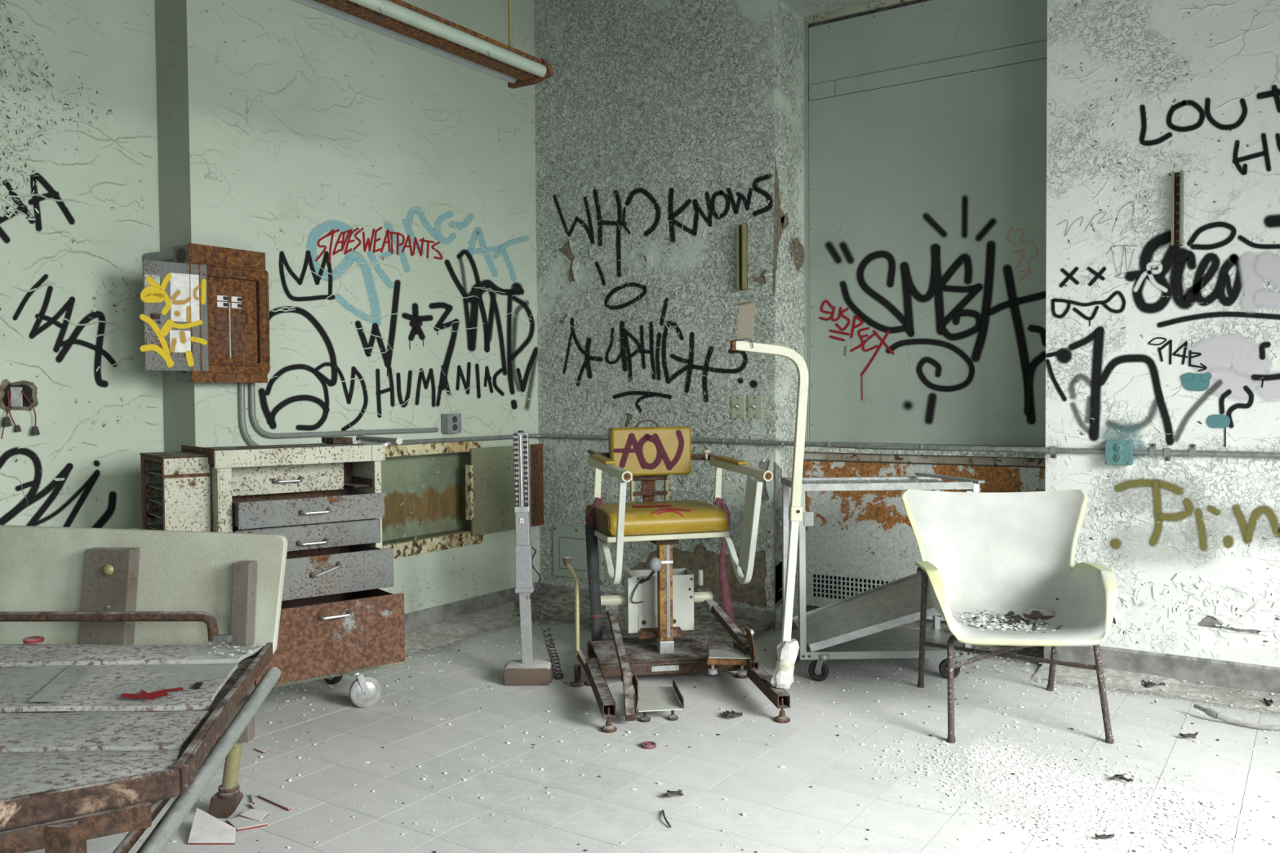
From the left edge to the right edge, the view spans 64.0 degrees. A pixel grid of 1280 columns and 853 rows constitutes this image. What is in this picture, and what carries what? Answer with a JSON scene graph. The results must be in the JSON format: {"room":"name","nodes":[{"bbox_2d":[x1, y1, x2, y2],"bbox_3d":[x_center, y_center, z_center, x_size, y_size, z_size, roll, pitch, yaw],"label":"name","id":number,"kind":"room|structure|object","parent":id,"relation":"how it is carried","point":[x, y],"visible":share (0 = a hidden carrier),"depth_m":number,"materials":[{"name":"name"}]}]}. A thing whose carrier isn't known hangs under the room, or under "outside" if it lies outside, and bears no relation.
{"room":"abandoned building interior","nodes":[
{"label":"abandoned building interior","id":0,"kind":"room"},
{"bbox_2d":[0,0,164,528],"bbox_3d":[-3.480,-0.708,2.311,0.131,3.750,5.004,1,2,34],"label":"wall","id":1,"kind":"structure","parent":0,"point":[79,202],"depth_m":4.07,"materials":[{"name":"green paint"}]},
{"bbox_2d":[0,378,39,439],"bbox_3d":[-2.345,-0.068,3.880,0.041,0.227,0.150,1,2,34],"label":"junction hole","id":2,"kind":"object","parent":1,"relation":"attached to","point":[18,395],"visible":1,"depth_m":3.88,"materials":[{"name":"brown paint"}]},
{"bbox_2d":[154,0,195,452],"bbox_3d":[-1.964,-0.780,4.377,0.350,3.750,0.121,1,2,34],"label":"wall","id":3,"kind":"structure","parent":0,"point":[171,15],"depth_m":4.29,"materials":[{"name":"paint"}]},
{"bbox_2d":[186,0,539,613],"bbox_3d":[-1.172,-0.815,5.355,0.136,3.750,2.626,1,2,34],"label":"wall","id":4,"kind":"structure","parent":0,"point":[385,185],"depth_m":5.06,"materials":[{"name":"green paint"}]},
{"bbox_2d":[139,242,270,382],"bbox_3d":[-1.796,-0.459,4.202,0.129,0.557,0.564,1,2,34],"label":"breaker panel","id":5,"kind":"object","parent":4,"relation":"attached to","point":[206,316],"visible":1,"depth_m":4.17,"materials":[{"name":"grey paint"}]},
{"bbox_2d":[142,249,173,262],"bbox_3d":[-1.970,-0.703,4.243,0.243,0.050,0.049,1,2,34],"label":"pipe stub","id":6,"kind":"object","parent":5,"relation":"attached to","point":[164,255],"visible":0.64,"depth_m":4.22,"materials":[{"name":"grey metal"}]},
{"bbox_2d":[238,382,259,445],"bbox_3d":[-1.613,-0.047,4.567,0.025,0.323,0.389,1,2,34],"label":"conduit pipe","id":7,"kind":"object","parent":4,"relation":"attached to","point":[245,433],"visible":0.53,"depth_m":4.41,"materials":[{"name":"grey metal"}]},
{"bbox_2d":[248,382,438,438],"bbox_3d":[-1.380,-0.087,4.914,0.031,0.267,1.123,1,2,34],"label":"conduit pipe","id":8,"kind":"object","parent":4,"relation":"attached to","point":[251,385],"visible":0.96,"depth_m":4.73,"materials":[{"name":"grey metal"}]},
{"bbox_2d":[440,413,461,433],"bbox_3d":[-1.003,-0.017,5.455,0.060,0.104,0.104,1,2,34],"label":"box","id":9,"kind":"object","parent":4,"relation":"attached to","point":[450,423],"visible":1,"depth_m":5.42,"materials":[{"name":"grey plastic"}]},
{"bbox_2d":[452,416,457,422],"bbox_3d":[-0.981,-0.038,5.439,0.005,0.033,0.033,1,2,34],"label":"outlet","id":10,"kind":"object","parent":9,"relation":"attached to","point":[454,418],"depth_m":5.44,"materials":[{"name":"grey plastic"}]},
{"bbox_2d":[453,424,457,430],"bbox_3d":[-0.981,0.004,5.441,0.005,0.033,0.033,1,2,34],"label":"outlet","id":11,"kind":"object","parent":9,"relation":"attached to","point":[455,426],"depth_m":5.44,"materials":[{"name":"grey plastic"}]},
{"bbox_2d":[381,440,543,558],"bbox_3d":[-1.114,0.368,5.419,0.157,0.576,1.718,1,2,34],"label":"wall panel","id":12,"kind":"object","parent":4,"relation":"attached to","point":[480,500],"visible":0.81,"depth_m":5.59,"materials":[{"name":"metal"}]},
{"bbox_2d":[404,581,541,631],"bbox_3d":[-1.212,1.017,5.204,0.014,0.118,2.226,1,2,34],"label":"baseboard","id":13,"kind":"structure","parent":4,"relation":"attached to","point":[438,614],"depth_m":5.54,"materials":[{"name":"concrete"}]},
{"bbox_2d":[25,618,1279,852],"bbox_3d":[0.099,1.244,1.500,7.080,0.160,7.930,1,2,34],"label":"floor","id":14,"kind":"structure","parent":0,"point":[792,815],"depth_m":3.38,"materials":[{"name":"tile"}]},
{"bbox_2d":[0,524,288,852],"bbox_3d":[-1.397,0.727,2.750,0.946,0.824,1.892,-2,2,-37],"label":"hospital bed","id":15,"kind":"object","parent":14,"relation":"on","point":[123,708],"depth_m":2.76,"materials":[{"name":"metal"}]},
{"bbox_2d":[208,642,256,656],"bbox_3d":[-1.146,0.624,2.874,0.129,0.006,0.194,-1,2,-20],"label":"flakes","id":16,"kind":"object","parent":15,"relation":"on","point":[249,651],"visible":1,"depth_m":2.86,"materials":[{"name":"white paint"}]},
{"bbox_2d":[187,808,235,844],"bbox_3d":[-1.176,1.106,2.839,0.156,0.053,0.117,0,2,1],"label":"shard","id":17,"kind":"object","parent":14,"relation":"on","point":[206,829],"visible":1,"depth_m":2.82,"materials":[{"name":"white tile"}]},
{"bbox_2d":[227,816,267,831],"bbox_3d":[-1.118,1.127,2.918,0.094,0.007,0.094,-1,2,-31],"label":"shard","id":18,"kind":"object","parent":14,"relation":"on","point":[240,824],"visible":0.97,"depth_m":2.90},
{"bbox_2d":[240,808,268,822],"bbox_3d":[-1.105,1.119,2.951,0.081,0.016,0.045,0,2,27],"label":"shard","id":19,"kind":"object","parent":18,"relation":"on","point":[251,814],"visible":1,"depth_m":2.95},
{"bbox_2d":[250,793,254,804],"bbox_3d":[-1.168,1.123,3.090,0.006,0.007,0.073,-1,2,-26],"label":"shard","id":20,"kind":"object","parent":14,"relation":"on","point":[251,794],"visible":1,"depth_m":3.08,"materials":[{"name":"white tile"}]},
{"bbox_2d":[248,802,257,809],"bbox_3d":[-1.140,1.124,3.022,0.008,0.008,0.066,-2,2,-37],"label":"shard","id":21,"kind":"object","parent":14,"relation":"on","point":[251,806],"visible":0.86,"depth_m":3.02,"materials":[{"name":"white tile"}]},
{"bbox_2d":[254,746,268,753],"bbox_3d":[-1.299,1.112,3.521,0.054,0.006,0.027,1,2,34],"label":"shard","id":22,"kind":"object","parent":14,"relation":"on","point":[263,750],"visible":1,"depth_m":3.52},
{"bbox_2d":[130,435,408,707],"bbox_3d":[-1.401,0.578,3.919,0.944,1.052,0.714,-2,2,-38],"label":"drawer cabinet","id":23,"kind":"object","parent":14,"relation":"on","point":[337,618],"visible":0.78,"depth_m":3.84,"materials":[{"name":"white metal"}]},
{"bbox_2d":[145,470,161,475],"bbox_3d":[-1.732,0.173,3.823,0.143,0.004,0.311,-2,2,-38],"label":"shelf","id":24,"kind":"object","parent":23,"relation":"attached to","point":[148,473],"depth_m":3.88,"materials":[{"name":"grey metal"}]},
{"bbox_2d":[146,511,162,519],"bbox_3d":[-1.731,0.329,3.828,0.143,0.004,0.311,-2,2,-38],"label":"shelf","id":25,"kind":"object","parent":23,"relation":"attached to","point":[149,514],"depth_m":3.89,"materials":[{"name":"grey metal"}]},
{"bbox_2d":[146,497,162,504],"bbox_3d":[-1.732,0.277,3.826,0.143,0.004,0.311,-2,2,-38],"label":"shelf","id":26,"kind":"object","parent":23,"relation":"attached to","point":[149,500],"depth_m":3.90,"materials":[{"name":"grey metal"}]},
{"bbox_2d":[146,484,162,490],"bbox_3d":[-1.732,0.225,3.825,0.143,0.004,0.311,-2,2,-38],"label":"shelf","id":27,"kind":"object","parent":23,"relation":"attached to","point":[148,486],"depth_m":3.88,"materials":[{"name":"grey metal"}]},
{"bbox_2d":[146,524,163,530],"bbox_3d":[-1.731,0.381,3.829,0.143,0.004,0.311,-2,2,-38],"label":"shelf","id":28,"kind":"object","parent":23,"relation":"attached to","point":[149,526],"depth_m":3.89,"materials":[{"name":"grey metal"}]},
{"bbox_2d":[182,443,363,461],"bbox_3d":[-1.409,0.098,4.043,0.641,0.035,0.425,-2,2,-38],"label":"countertop","id":29,"kind":"structure","parent":23,"relation":"on","point":[290,446],"depth_m":4.06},
{"bbox_2d":[257,794,290,811],"bbox_3d":[-1.092,1.123,3.061,0.168,0.008,0.011,1,2,39],"label":"shard","id":30,"kind":"object","parent":14,"relation":"on","point":[278,804],"visible":1,"depth_m":3.05,"materials":[{"name":"white tile"}]},
{"bbox_2d":[362,601,546,672],"bbox_3d":[-0.835,1.043,5.238,0.571,0.035,1.710,1,2,34],"label":"baseboard","id":31,"kind":"structure","parent":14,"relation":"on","point":[447,633],"depth_m":5.30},
{"bbox_2d":[502,430,564,685],"bbox_3d":[-0.456,0.551,4.347,0.252,1.068,0.161,0,2,0],"label":"stand","id":32,"kind":"object","parent":14,"relation":"on","point":[526,671],"visible":1,"depth_m":4.33,"materials":[{"name":"metal"}]},
{"bbox_2d":[509,586,773,648],"bbox_3d":[-0.170,1.010,5.357,1.544,0.083,0.783,1,2,34],"label":"baseboard","id":33,"kind":"structure","parent":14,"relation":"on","point":[559,605],"depth_m":5.53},
{"bbox_2d":[640,741,656,749],"bbox_3d":[0.030,1.099,3.533,0.052,0.012,0.052,1,2,34],"label":"round cap","id":34,"kind":"object","parent":14,"relation":"on","point":[646,744],"visible":1,"depth_m":3.52,"materials":[{"name":"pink plastic"}]},
{"bbox_2d":[662,809,671,827],"bbox_3d":[0.073,1.116,2.922,0.012,0.011,0.116,-1,2,-9],"label":"twig","id":35,"kind":"object","parent":14,"relation":"on","point":[663,811],"visible":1,"depth_m":2.90,"materials":[{"name":"wood"}]},
{"bbox_2d":[662,789,683,797],"bbox_3d":[0.099,1.106,3.088,0.063,0.016,0.033,-1,2,-17],"label":"dry leaf","id":36,"kind":"object","parent":14,"relation":"on","point":[669,793],"visible":1,"depth_m":3.08,"materials":[{"name":"plant"}]},
{"bbox_2d":[562,300,808,733],"bbox_3d":[0.130,0.301,4.217,0.834,1.566,1.116,-1,2,-16],"label":"chair","id":37,"kind":"object","parent":14,"relation":"on","point":[659,601],"visible":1,"depth_m":4.32,"materials":[{"name":"metal"}]},
{"bbox_2d":[623,472,631,480],"bbox_3d":[-0.049,0.195,3.987,0.030,0.030,0.007,-1,2,-18],"label":"bolt","id":38,"kind":"object","parent":37,"relation":"attached to","point":[627,476],"depth_m":3.99,"materials":[{"name":"brown metal"}]},
{"bbox_2d":[764,472,771,479],"bbox_3d":[0.521,0.201,4.153,0.030,0.030,0.007,-1,2,-20],"label":"bolt","id":39,"kind":"object","parent":37,"relation":"attached to","point":[767,475],"depth_m":4.15,"materials":[{"name":"brown metal"}]},
{"bbox_2d":[168,618,1279,852],"bbox_3d":[0.347,1.091,3.326,4.508,0.034,4.064,1,2,34],"label":"chips","id":40,"kind":"object","parent":14,"relation":"on","point":[998,686],"visible":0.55,"depth_m":3.76,"materials":[{"name":"white paint"}]},
{"bbox_2d":[720,710,742,719],"bbox_3d":[0.340,1.081,3.843,0.077,0.018,0.062,1,2,34],"label":"clump","id":41,"kind":"object","parent":14,"relation":"on","point":[732,714],"visible":1,"depth_m":3.84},
{"bbox_2d":[247,631,1266,852],"bbox_3d":[0.347,1.093,3.330,4.486,0.031,4.035,1,2,34],"label":"crumbs","id":42,"kind":"object","parent":14,"relation":"on","point":[1217,740],"visible":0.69,"depth_m":3.54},
{"bbox_2d":[780,472,984,681],"bbox_3d":[1.059,0.643,4.518,0.805,0.851,0.453,0,2,-2],"label":"trolley","id":43,"kind":"object","parent":14,"relation":"on","point":[860,625],"visible":0.76,"depth_m":4.42,"materials":[{"name":"metal"}]},
{"bbox_2d":[793,573,933,648],"bbox_3d":[1.029,0.799,4.520,0.642,0.262,0.384,0,2,-2],"label":"shelf","id":44,"kind":"object","parent":43,"relation":"attached to","point":[864,620],"depth_m":4.50,"materials":[{"name":"metal"}]},
{"bbox_2d":[802,479,942,483],"bbox_3d":[1.024,0.253,4.524,0.672,0.006,0.385,0,2,-2],"label":"tray","id":45,"kind":"object","parent":43,"relation":"on","point":[804,481],"depth_m":4.63,"materials":[{"name":"grey metal"}]},
{"bbox_2d":[791,628,962,652],"bbox_3d":[1.030,0.948,4.536,0.726,0.004,0.412,0,2,-2],"label":"shelf","id":46,"kind":"object","parent":43,"relation":"attached to","point":[891,640],"depth_m":4.49,"materials":[{"name":"grey metal"}]},
{"bbox_2d":[791,611,1044,666],"bbox_3d":[1.302,1.033,4.977,1.305,0.039,0.517,1,2,34],"label":"rubble","id":47,"kind":"object","parent":14,"relation":"on","point":[1034,651],"visible":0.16,"depth_m":4.79,"materials":[{"name":"grey concrete"}]},
{"bbox_2d":[902,488,1117,743],"bbox_3d":[1.401,0.675,3.864,0.721,0.825,0.717,0,2,5],"label":"armchair","id":48,"kind":"object","parent":14,"relation":"on","point":[1002,553],"visible":1,"depth_m":4.11,"materials":[{"name":"plastic"}]},
{"bbox_2d":[937,611,1061,631],"bbox_3d":[1.371,0.746,3.878,0.429,0.045,0.392,0,2,5],"label":"dirt","id":49,"kind":"object","parent":48,"relation":"on","point":[1009,613],"visible":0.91,"depth_m":3.97,"materials":[{"name":"grey paint"}]},
{"bbox_2d":[939,608,1063,632],"bbox_3d":[1.373,0.745,3.868,0.440,0.049,0.420,0,2,5],"label":"chips","id":50,"kind":"object","parent":48,"relation":"on","point":[996,624],"visible":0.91,"depth_m":3.90,"materials":[{"name":"white paint"}]},
{"bbox_2d":[1023,608,1054,620],"bbox_3d":[1.570,0.732,4.018,0.132,0.042,0.090,1,2,34],"label":"clod","id":51,"kind":"object","parent":48,"relation":"on","point":[1036,613],"visible":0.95,"depth_m":3.99,"materials":[{"name":"soil"}]},
{"bbox_2d":[962,732,1146,839],"bbox_3d":[1.302,1.101,3.287,0.758,0.001,1.165,1,2,34],"label":"powder","id":52,"kind":"object","parent":14,"relation":"on","point":[1020,800],"visible":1,"depth_m":3.16,"materials":[{"name":"white"}]},
{"bbox_2d":[1094,833,1114,839],"bbox_3d":[1.253,1.105,2.767,0.051,0.017,0.017,0,2,-2],"label":"dry leaf","id":53,"kind":"object","parent":52,"relation":"on","point":[1103,836],"visible":1,"depth_m":2.76,"materials":[{"name":"plant"}]},
{"bbox_2d":[1112,773,1133,782],"bbox_3d":[1.491,1.091,3.176,0.051,0.018,0.054,-1,2,-5],"label":"dry leaf","id":54,"kind":"object","parent":52,"relation":"on","point":[1116,776],"visible":1,"depth_m":3.18,"materials":[{"name":"plant"}]},
{"bbox_2d":[836,714,1279,852],"bbox_3d":[1.280,1.105,3.091,1.082,0.006,1.504,-2,2,-43],"label":"debris","id":55,"kind":"object","parent":14,"relation":"on","point":[1023,769],"visible":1,"depth_m":3.09,"materials":[{"name":"white paint"}]},
{"bbox_2d":[1030,662,1279,717],"bbox_3d":[2.520,1.059,3.803,2.026,0.036,0.368,1,2,34],"label":"rubble","id":56,"kind":"object","parent":14,"relation":"on","point":[1129,681],"visible":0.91,"depth_m":4.16,"materials":[{"name":"grey concrete"}]},
{"bbox_2d":[1141,680,1164,688],"bbox_3d":[2.088,1.055,4.177,0.086,0.024,0.076,1,2,34],"label":"tuft","id":57,"kind":"object","parent":56,"relation":"on","point":[1148,684],"visible":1,"depth_m":4.18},
{"bbox_2d":[1262,697,1273,706],"bbox_3d":[2.414,1.060,3.930,0.030,0.020,0.078,0,2,16],"label":"dry leaf","id":58,"kind":"object","parent":56,"relation":"on","point":[1270,701],"visible":1,"depth_m":3.94,"materials":[{"name":"plant"}]},
{"bbox_2d":[1179,731,1198,738],"bbox_3d":[1.919,1.076,3.567,0.067,0.019,0.035,-1,2,-7],"label":"dry leaf","id":59,"kind":"object","parent":14,"relation":"on","point":[1185,735],"visible":1,"depth_m":3.56,"materials":[{"name":"plant"}]},
{"bbox_2d":[1193,703,1279,730],"bbox_3d":[2.223,1.059,3.702,0.392,0.048,0.089,0,2,27],"label":"hose","id":60,"kind":"object","parent":14,"relation":"on","point":[1208,712],"visible":1,"depth_m":3.71,"materials":[{"name":"grey rubber"}]},
{"bbox_2d":[777,0,881,17],"bbox_3d":[1.356,-2.432,5.005,1.315,0.535,0.500,1,2,34],"label":"lintel","id":61,"kind":"object","parent":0,"point":[804,8],"depth_m":5.28,"materials":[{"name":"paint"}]},
{"bbox_2d":[533,0,1279,666],"bbox_3d":[2.255,-0.815,4.448,6.620,3.750,0.517,1,2,34],"label":"wall","id":62,"kind":"structure","parent":0,"point":[1149,340],"depth_m":4.42,"materials":[{"name":"white paint"}]},
{"bbox_2d":[553,524,602,581],"bbox_3d":[-0.365,0.730,5.958,0.352,0.306,0.015,1,2,34],"label":"access hatch","id":63,"kind":"object","parent":62,"relation":"attached to","point":[569,540],"visible":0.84,"depth_m":5.97,"materials":[{"name":"paint"}]},
{"bbox_2d":[540,582,775,631],"bbox_3d":[0.047,0.997,5.692,1.557,0.110,0.012,1,2,34],"label":"baseboard","id":64,"kind":"structure","parent":62,"relation":"attached to","point":[757,614],"depth_m":5.36,"materials":[{"name":"concrete"}]},
{"bbox_2d":[731,395,745,418],"bbox_3d":[0.507,-0.102,5.338,0.082,0.120,0.026,1,2,34],"label":"light switch","id":65,"kind":"object","parent":62,"relation":"attached to","point":[738,402],"visible":1,"depth_m":5.34,"materials":[{"name":"grey plastic"}]},
{"bbox_2d":[736,222,747,290],"bbox_3d":[0.526,-0.875,5.288,0.040,0.337,0.042,1,2,34],"label":"channel","id":66,"kind":"object","parent":62,"relation":"attached to","point":[741,229],"visible":1,"depth_m":5.28,"materials":[{"name":"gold metal"}]},
{"bbox_2d":[747,395,762,418],"bbox_3d":[0.589,-0.101,5.283,0.082,0.120,0.026,1,2,34],"label":"light switch","id":67,"kind":"object","parent":62,"relation":"attached to","point":[754,402],"visible":1,"depth_m":5.28,"materials":[{"name":"grey plastic"}]},
{"bbox_2d":[773,0,806,631],"bbox_3d":[0.800,-0.563,5.388,0.022,3.215,0.450,1,2,34],"label":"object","id":68,"kind":"structure","parent":62,"relation":"attached to","point":[788,75],"depth_m":5.32,"materials":[{"name":"paint"}]},
{"bbox_2d":[357,433,1279,457],"bbox_3d":[1.642,0.118,3.618,6.496,0.053,1.629,1,2,34],"label":"conduit pipe","id":69,"kind":"object","parent":62,"relation":"attached to","point":[834,445],"visible":0.83,"depth_m":4.84,"materials":[{"name":"metal"}]},
{"bbox_2d":[1049,445,1056,457],"bbox_3d":[1.803,0.112,4.472,0.022,0.054,0.032,1,2,34],"label":"clamp","id":70,"kind":"object","parent":69,"relation":"attached to","point":[1052,448],"visible":1,"depth_m":4.46,"materials":[{"name":"grey metal"}]},
{"bbox_2d":[1149,443,1155,456],"bbox_3d":[2.128,0.097,4.254,0.022,0.054,0.032,1,2,34],"label":"clamp","id":71,"kind":"object","parent":69,"relation":"attached to","point":[1153,446],"visible":1,"depth_m":4.25,"materials":[{"name":"grey metal"}]},
{"bbox_2d":[1164,448,1170,461],"bbox_3d":[2.173,0.116,4.224,0.022,0.054,0.032,1,2,34],"label":"clamp","id":72,"kind":"object","parent":69,"relation":"attached to","point":[1166,451],"visible":1,"depth_m":4.22,"materials":[{"name":"grey metal"}]},
{"bbox_2d":[1189,444,1195,457],"bbox_3d":[2.249,0.099,4.172,0.022,0.054,0.032,1,2,34],"label":"clamp","id":73,"kind":"object","parent":69,"relation":"attached to","point":[1193,446],"visible":1,"depth_m":4.17,"materials":[{"name":"grey metal"}]},
{"bbox_2d":[1105,440,1133,465],"bbox_3d":[2.017,0.109,4.312,0.104,0.104,0.060,1,2,34],"label":"box","id":74,"kind":"object","parent":62,"relation":"attached to","point":[1117,452],"visible":1,"depth_m":4.29,"materials":[{"name":"teal metal"}]},
{"bbox_2d":[1114,453,1122,461],"bbox_3d":[2.002,0.130,4.291,0.033,0.033,0.005,1,2,34],"label":"outlet","id":75,"kind":"object","parent":74,"relation":"attached to","point":[1117,457],"depth_m":4.29,"materials":[{"name":"teal plastic"}]},
{"bbox_2d":[1114,444,1122,451],"bbox_3d":[2.002,0.088,4.289,0.033,0.033,0.005,1,2,34],"label":"outlet","id":76,"kind":"object","parent":74,"relation":"attached to","point":[1117,447],"depth_m":4.29,"materials":[{"name":"teal plastic"}]},
{"bbox_2d":[1044,645,1279,693],"bbox_3d":[3.292,1.024,3.517,3.626,0.132,0.014,1,2,34],"label":"baseboard","id":77,"kind":"structure","parent":62,"relation":"attached to","point":[1228,674],"depth_m":4.22,"materials":[{"name":"concrete"}]},
{"bbox_2d":[1171,169,1183,246],"bbox_3d":[2.189,-0.888,4.174,0.040,0.299,0.042,1,2,34],"label":"channel","id":78,"kind":"object","parent":62,"relation":"attached to","point":[1177,178],"visible":1,"depth_m":4.17,"materials":[{"name":"metal"}]},
{"bbox_2d":[816,441,1027,446],"bbox_3d":[1.486,-0.832,5.229,1.515,3.750,0.095,1,2,34],"label":"wall","id":79,"kind":"structure","parent":0,"point":[816,442],"depth_m":5.18,"materials":[{"name":"paint"}]},
{"bbox_2d":[806,604,948,629],"bbox_3d":[1.458,1.014,5.210,1.305,0.082,0.042,1,2,34],"label":"baseboard","id":80,"kind":"structure","parent":79,"relation":"attached to","point":[929,623],"depth_m":5.19,"materials":[{"name":"concrete"}]},
{"bbox_2d":[803,452,1045,621],"bbox_3d":[1.438,0.556,5.178,1.303,0.824,0.072,1,2,34],"label":"radiator cover","id":81,"kind":"object","parent":79,"relation":"attached to","point":[857,542],"visible":0.28,"depth_m":5.31,"materials":[{"name":"metal"}]},
{"bbox_2d":[812,573,892,599],"bbox_3d":[1.299,0.856,5.253,0.903,0.132,0.008,1,2,34],"label":"grille","id":82,"kind":"object","parent":81,"relation":"attached to","point":[824,586],"depth_m":5.41,"materials":[{"name":"metal"}]},
{"bbox_2d":[804,442,1045,457],"bbox_3d":[1.431,0.116,5.160,1.311,0.050,0.105,1,2,34],"label":"trim","id":83,"kind":"structure","parent":79,"relation":"attached to","point":[806,449],"depth_m":5.10,"materials":[{"name":"paint"}]},
{"bbox_2d":[803,0,1047,446],"bbox_3d":[1.458,-1.040,5.134,1.361,2.258,0.052,1,2,34],"label":"wall","id":84,"kind":"structure","parent":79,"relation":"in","point":[925,121],"depth_m":5.14,"materials":[{"name":"paint"}]},
{"bbox_3d":[0.069,-2.634,1.387,7.080,0.100,7.930,1,2,34],"label":"ceiling","id":85,"kind":"structure","parent":0,"visible":0},
{"bbox_2d":[291,0,553,88],"bbox_3d":[-1.147,-1.943,2.859,0.205,1.348,2.612,1,2,34],"label":"ceiling light","id":86,"kind":"object","parent":85,"relation":"hanging from","point":[400,20],"visible":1,"depth_m":3.51,"materials":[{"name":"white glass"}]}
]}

